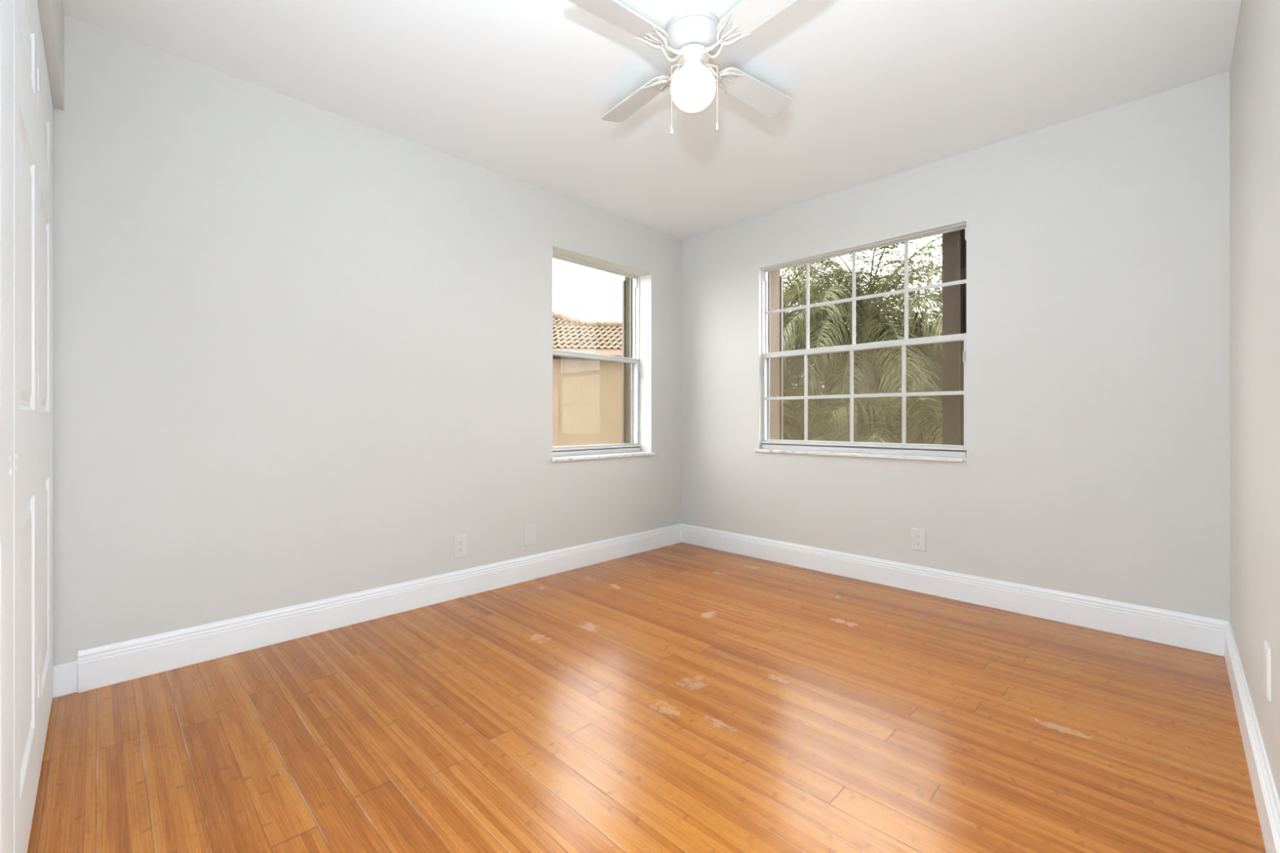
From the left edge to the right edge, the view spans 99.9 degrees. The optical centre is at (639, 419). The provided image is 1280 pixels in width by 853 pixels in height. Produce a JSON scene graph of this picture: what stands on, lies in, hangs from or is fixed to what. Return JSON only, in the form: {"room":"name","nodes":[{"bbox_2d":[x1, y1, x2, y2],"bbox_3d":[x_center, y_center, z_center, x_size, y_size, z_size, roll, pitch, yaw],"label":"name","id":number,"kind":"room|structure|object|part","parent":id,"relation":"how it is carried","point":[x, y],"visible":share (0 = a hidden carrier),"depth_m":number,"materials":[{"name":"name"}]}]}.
{"room":"empty bedroom","nodes":[
{"label":"empty bedroom","id":0,"kind":"room"},
{"bbox_2d":[37,0,63,110],"bbox_3d":[-1.046,-0.231,0.835,2.992,2.440,0.115,0,0,45],"label":"wall","id":1,"kind":"structure","parent":0,"point":[51,11],"depth_m":1.66,"materials":[{"name":"paint"}]},
{"bbox_2d":[0,0,13,852],"bbox_3d":[-0.771,-0.066,0.577,1.217,2.082,0.047,0,0,45],"label":"door","id":2,"kind":"structure","parent":1,"relation":"in","point":[6,6],"depth_m":0.94,"materials":[{"name":"white wood"}]},
{"bbox_2d":[13,0,53,852],"bbox_3d":[-1.648,-0.066,1.447,1.233,2.082,0.047,0,0,45],"label":"door","id":3,"kind":"structure","parent":1,"relation":"in","point":[33,102],"depth_m":1.30,"materials":[{"name":"white wood"}]},
{"bbox_2d":[53,14,681,666],"bbox_3d":[-1.125,-0.171,3.089,0.295,2.560,4.439,0,0,45],"label":"wall","id":4,"kind":"structure","parent":0,"point":[302,352],"depth_m":2.42,"materials":[{"name":"paint"}]},
{"bbox_2d":[52,523,681,697],"bbox_3d":[-1.083,0.916,2.910,0.016,0.146,4.044,0,0,45],"label":"baseboard","id":5,"kind":"structure","parent":4,"relation":"attached to","point":[122,661],"depth_m":2.47,"materials":[{"name":"white wood"}]},
{"bbox_2d":[453,533,466,558],"bbox_3d":[-1.001,0.708,2.998,0.009,0.124,0.076,0,0,45],"label":"wall outlet","id":6,"kind":"object","parent":4,"relation":"attached to","point":[460,541],"visible":1,"depth_m":3.00,"materials":[{"name":"white plastic"}]},
{"bbox_2d":[457,540,463,545],"bbox_3d":[-0.999,0.688,2.996,0.003,0.025,0.034,0,0,45],"label":"receptacle","id":7,"kind":"object","parent":6,"relation":"attached to","point":[460,542],"depth_m":3.00,"materials":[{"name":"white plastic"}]},
{"bbox_2d":[457,546,463,552],"bbox_3d":[-0.999,0.727,2.996,0.003,0.025,0.034,0,0,45],"label":"receptacle","id":8,"kind":"object","parent":6,"relation":"attached to","point":[460,549],"depth_m":3.00,"materials":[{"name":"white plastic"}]},
{"bbox_2d":[524,524,534,546],"bbox_3d":[-0.682,0.718,3.321,0.007,0.124,0.076,0,0,45],"label":"blank plate","id":9,"kind":"object","parent":4,"relation":"attached to","point":[529,531],"visible":1,"depth_m":3.32,"materials":[{"name":"white plastic"}]},
{"bbox_2d":[550,253,654,462],"bbox_3d":[-0.340,-0.420,3.876,0.339,1.383,0.955,0,0,45],"label":"window","id":10,"kind":"structure","parent":4,"relation":"in","point":[564,453],"depth_m":4.15,"materials":[{"name":"white metal"}]},
{"bbox_3d":[-0.358,-0.769,3.893,0.024,0.668,0.899,0,0,45],"label":"sash","id":11,"kind":"part","parent":10,"relation":"part of","materials":[{"name":"white metal"}]},
{"bbox_3d":[-0.336,-0.132,3.871,0.026,0.679,0.899,0,0,45],"label":"sash","id":12,"kind":"part","parent":10,"relation":"part of","materials":[{"name":"white metal"}]},
{"bbox_3d":[-0.289,0.261,3.825,0.194,0.021,0.955,0,0,45],"label":"sill","id":13,"kind":"part","parent":10,"relation":"part of","materials":[{"name":"stone"}]},
{"bbox_3d":[-0.372,-0.122,3.907,0.008,0.659,0.899,0,0,45],"label":"screen frame","id":14,"kind":"part","parent":10,"relation":"part of","materials":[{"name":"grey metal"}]},
{"bbox_2d":[26,542,1266,852],"bbox_3d":[-0.055,1.049,1.833,3.032,0.120,4.164,0,0,45],"label":"floor","id":15,"kind":"structure","parent":0,"point":[682,697],"depth_m":1.71,"materials":[{"name":"brown wood"}]},
{"bbox_2d":[62,0,1240,239],"bbox_3d":[-0.020,-1.511,1.993,3.407,0.120,4.439,0,0,45],"label":"ceiling","id":16,"kind":"structure","parent":0,"point":[522,91],"depth_m":2.25,"materials":[{"name":"paint"}]},
{"bbox_2d":[567,0,798,134],"bbox_3d":[0.197,-1.255,2.000,0.818,0.392,0.818,0,0,7],"label":"ceiling fan","id":17,"kind":"object","parent":16,"relation":"hanging from","point":[691,37],"visible":1,"depth_m":1.94,"materials":[{"name":"white metal"}]},
{"bbox_3d":[-0.068,-1.342,1.790,0.395,0.031,0.122,0,0,-38],"label":"fan blade","id":18,"kind":"part","parent":17,"relation":"part of","materials":[{"name":"white wood"}]},
{"bbox_3d":[-0.012,-1.342,2.264,0.122,0.031,0.395,0,0,-38],"label":"fan blade","id":19,"kind":"part","parent":17,"relation":"part of","materials":[{"name":"white wood"}]},
{"bbox_3d":[0.138,-1.203,2.000,0.045,0.233,0.004,0,0,0],"label":"pull chain","id":20,"kind":"part","parent":17,"relation":"part of","materials":[{"name":"white metal"}]},
{"bbox_3d":[0.197,-1.224,2.000,0.167,0.140,0.167,0,0,45],"label":"lamp shade","id":21,"kind":"part","parent":17,"relation":"part of","materials":[{"name":"white glass"}]},
{"bbox_3d":[0.262,-1.210,2.000,0.055,0.218,0.004,0,0,0],"label":"pull chain","id":22,"kind":"part","parent":17,"relation":"part of","materials":[{"name":"white metal"}]},
{"bbox_3d":[0.287,-1.090,2.000,0.011,0.031,0.011,0,0,11],"label":"pull knob","id":23,"kind":"part","parent":17,"relation":"part of","materials":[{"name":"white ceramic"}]},
{"bbox_3d":[0.462,-1.342,2.209,0.395,0.031,0.122,0,0,-38],"label":"fan blade","id":24,"kind":"part","parent":17,"relation":"part of","materials":[{"name":"white wood"}]},
{"bbox_3d":[0.407,-1.342,1.735,0.122,0.031,0.395,0,0,-38],"label":"fan blade","id":25,"kind":"part","parent":17,"relation":"part of","materials":[{"name":"white wood"}]},
{"bbox_2d":[681,71,1230,621],"bbox_3d":[1.544,-0.171,3.359,3.112,2.560,0.295,0,0,45],"label":"wall","id":26,"kind":"structure","parent":0,"point":[1097,464],"depth_m":2.69,"materials":[{"name":"paint"}]},
{"bbox_2d":[755,222,966,462],"bbox_3d":[1.407,-0.423,3.493,1.324,1.309,0.339,0,0,45],"label":"window","id":27,"kind":"structure","parent":26,"relation":"in","point":[956,453],"depth_m":3.41,"materials":[{"name":"white metal"}]},
{"bbox_3d":[1.383,-0.143,3.452,1.285,0.621,0.008,0,0,45],"label":"screen frame","id":28,"kind":"part","parent":27,"relation":"part of","materials":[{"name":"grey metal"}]},
{"bbox_3d":[1.324,0.221,3.409,1.324,0.021,0.104,0,0,45],"label":"sill","id":29,"kind":"part","parent":27,"relation":"part of","materials":[{"name":"stone"}]},
{"bbox_3d":[1.347,-0.153,3.416,1.285,0.641,0.026,0,0,45],"label":"sash","id":30,"kind":"part","parent":27,"relation":"part of","materials":[{"name":"white metal"}]},
{"bbox_3d":[1.369,-0.753,3.438,1.285,0.632,0.024,0,0,45],"label":"sash","id":31,"kind":"part","parent":27,"relation":"part of","materials":[{"name":"white metal"}]},
{"bbox_2d":[942,229,966,444],"bbox_3d":[1.980,-0.488,3.228,0.290,1.478,0.125,0,0,45],"label":"shutter","id":32,"kind":"object","parent":27,"relation":"attached to","point":[953,243],"visible":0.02,"depth_m":3.25,"materials":[{"name":"brown metal"}]},
{"bbox_2d":[911,528,925,551],"bbox_3d":[1.600,0.692,3.090,0.076,0.124,0.009,0,0,45],"label":"wall outlet","id":33,"kind":"object","parent":26,"relation":"attached to","point":[918,535],"visible":1,"depth_m":3.09,"materials":[{"name":"white plastic"}]},
{"bbox_2d":[915,533,921,538],"bbox_3d":[1.598,0.672,3.088,0.034,0.025,0.003,0,0,45],"label":"receptacle","id":34,"kind":"object","parent":33,"relation":"attached to","point":[917,535],"depth_m":3.09,"materials":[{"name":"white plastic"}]},
{"bbox_2d":[915,540,921,545],"bbox_3d":[1.598,0.711,3.088,0.034,0.025,0.003,0,0,45],"label":"receptacle","id":35,"kind":"object","parent":33,"relation":"attached to","point":[917,542],"depth_m":3.09,"materials":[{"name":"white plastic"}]},
{"bbox_2d":[681,523,1227,656],"bbox_3d":[1.392,0.916,3.291,2.992,0.146,0.016,0,0,45],"label":"baseboard","id":36,"kind":"structure","parent":26,"relation":"attached to","point":[1196,633],"depth_m":2.82,"materials":[{"name":"white wood"}]},
{"bbox_2d":[1230,0,1279,801],"bbox_3d":[1.042,-0.171,0.730,0.120,2.560,4.144,0,0,45],"label":"wall","id":37,"kind":"structure","parent":0,"point":[1255,68],"depth_m":1.51,"materials":[{"name":"paint"}]},
{"bbox_2d":[1224,621,1279,852],"bbox_3d":[1.252,0.916,1.038,0.016,0.146,3.410,0,0,45],"label":"baseboard","id":38,"kind":"structure","parent":37,"relation":"attached to","point":[1265,794],"depth_m":1.44,"materials":[{"name":"white wood"}]},
{"bbox_2d":[1263,640,1271,701],"bbox_3d":[1.542,0.617,1.323,0.007,0.124,0.076,0,0,45],"label":"blank plate","id":39,"kind":"object","parent":37,"relation":"attached to","point":[1267,651],"visible":1,"depth_m":1.30,"materials":[{"name":"white plastic"}]},
{"label":"outside","id":40,"kind":"structure","parent":0,"visible":0},
{"bbox_3d":[-1.823,1.339,15.904,55.000,0.200,60.000,0,0,45],"label":"lawn","id":41,"kind":"structure","parent":40,"visible":0},
{"bbox_2d":[552,311,622,446],"bbox_3d":[-4.478,-1.428,18.253,9.224,5.333,7.330,0,0,-8],"label":"house","id":42,"kind":"structure","parent":41,"relation":"on","point":[587,393],"depth_m":15.45,"materials":[{"name":"beige paint"}]},
{"bbox_2d":[786,321,881,408],"bbox_3d":[7.542,-1.658,21.991,6.868,5.867,3.511,0,0,45],"label":"tree","id":43,"kind":"object","parent":41,"relation":"on","point":[847,322],"visible":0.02,"depth_m":21.55,"materials":[{"name":"green plant"}]},
{"bbox_2d":[780,252,889,434],"bbox_3d":[3.933,-1.593,14.787,5.380,5.681,5.610,0,0,-30],"label":"palm tree","id":44,"kind":"object","parent":41,"relation":"on","point":[784,374],"visible":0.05,"depth_m":13.57,"materials":[{"name":"green plant"}]},
{"bbox_2d":[782,386,901,441],"bbox_3d":[3.454,0.710,11.284,4.181,2.897,4.076,0,0,45],"label":"bush","id":45,"kind":"object","parent":41,"relation":"on","point":[795,428],"visible":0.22,"depth_m":10.41,"materials":[{"name":"green plant"}]},
{"bbox_2d":[786,295,931,409],"bbox_3d":[6.172,-1.516,17.718,5.851,5.510,6.187,0,0,-17],"label":"palm tree","id":46,"kind":"object","parent":41,"relation":"on","point":[838,295],"visible":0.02,"depth_m":16.41,"materials":[{"name":"green plant"}]},
{"bbox_2d":[780,234,942,441],"bbox_3d":[5.067,-1.384,11.608,5.563,5.245,5.683,0,0,-40],"label":"palm tree","id":47,"kind":"object","parent":41,"relation":"on","point":[872,286],"visible":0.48,"depth_m":10.58,"materials":[{"name":"green plant"}]},
{"bbox_2d":[800,391,942,444],"bbox_3d":[4.722,0.832,9.508,3.851,2.750,4.121,0,0,-20],"label":"hedge","id":48,"kind":"object","parent":41,"relation":"on","point":[925,433],"visible":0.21,"depth_m":8.92,"materials":[{"name":"green plant"}]},
{"bbox_2d":[810,287,942,430],"bbox_3d":[6.409,-0.740,11.850,5.410,3.957,4.784,0,0,45],"label":"palm tree","id":49,"kind":"object","parent":41,"relation":"on","point":[929,333],"visible":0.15,"depth_m":11.30,"materials":[{"name":"green plant"}]},
{"bbox_2d":[878,248,942,387],"bbox_3d":[9.758,-2.223,17.958,4.989,6.933,4.047,0,0,45],"label":"tree","id":50,"kind":"object","parent":41,"relation":"on","point":[939,254],"visible":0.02,"depth_m":17.69,"materials":[{"name":"green plant"}]}
]}

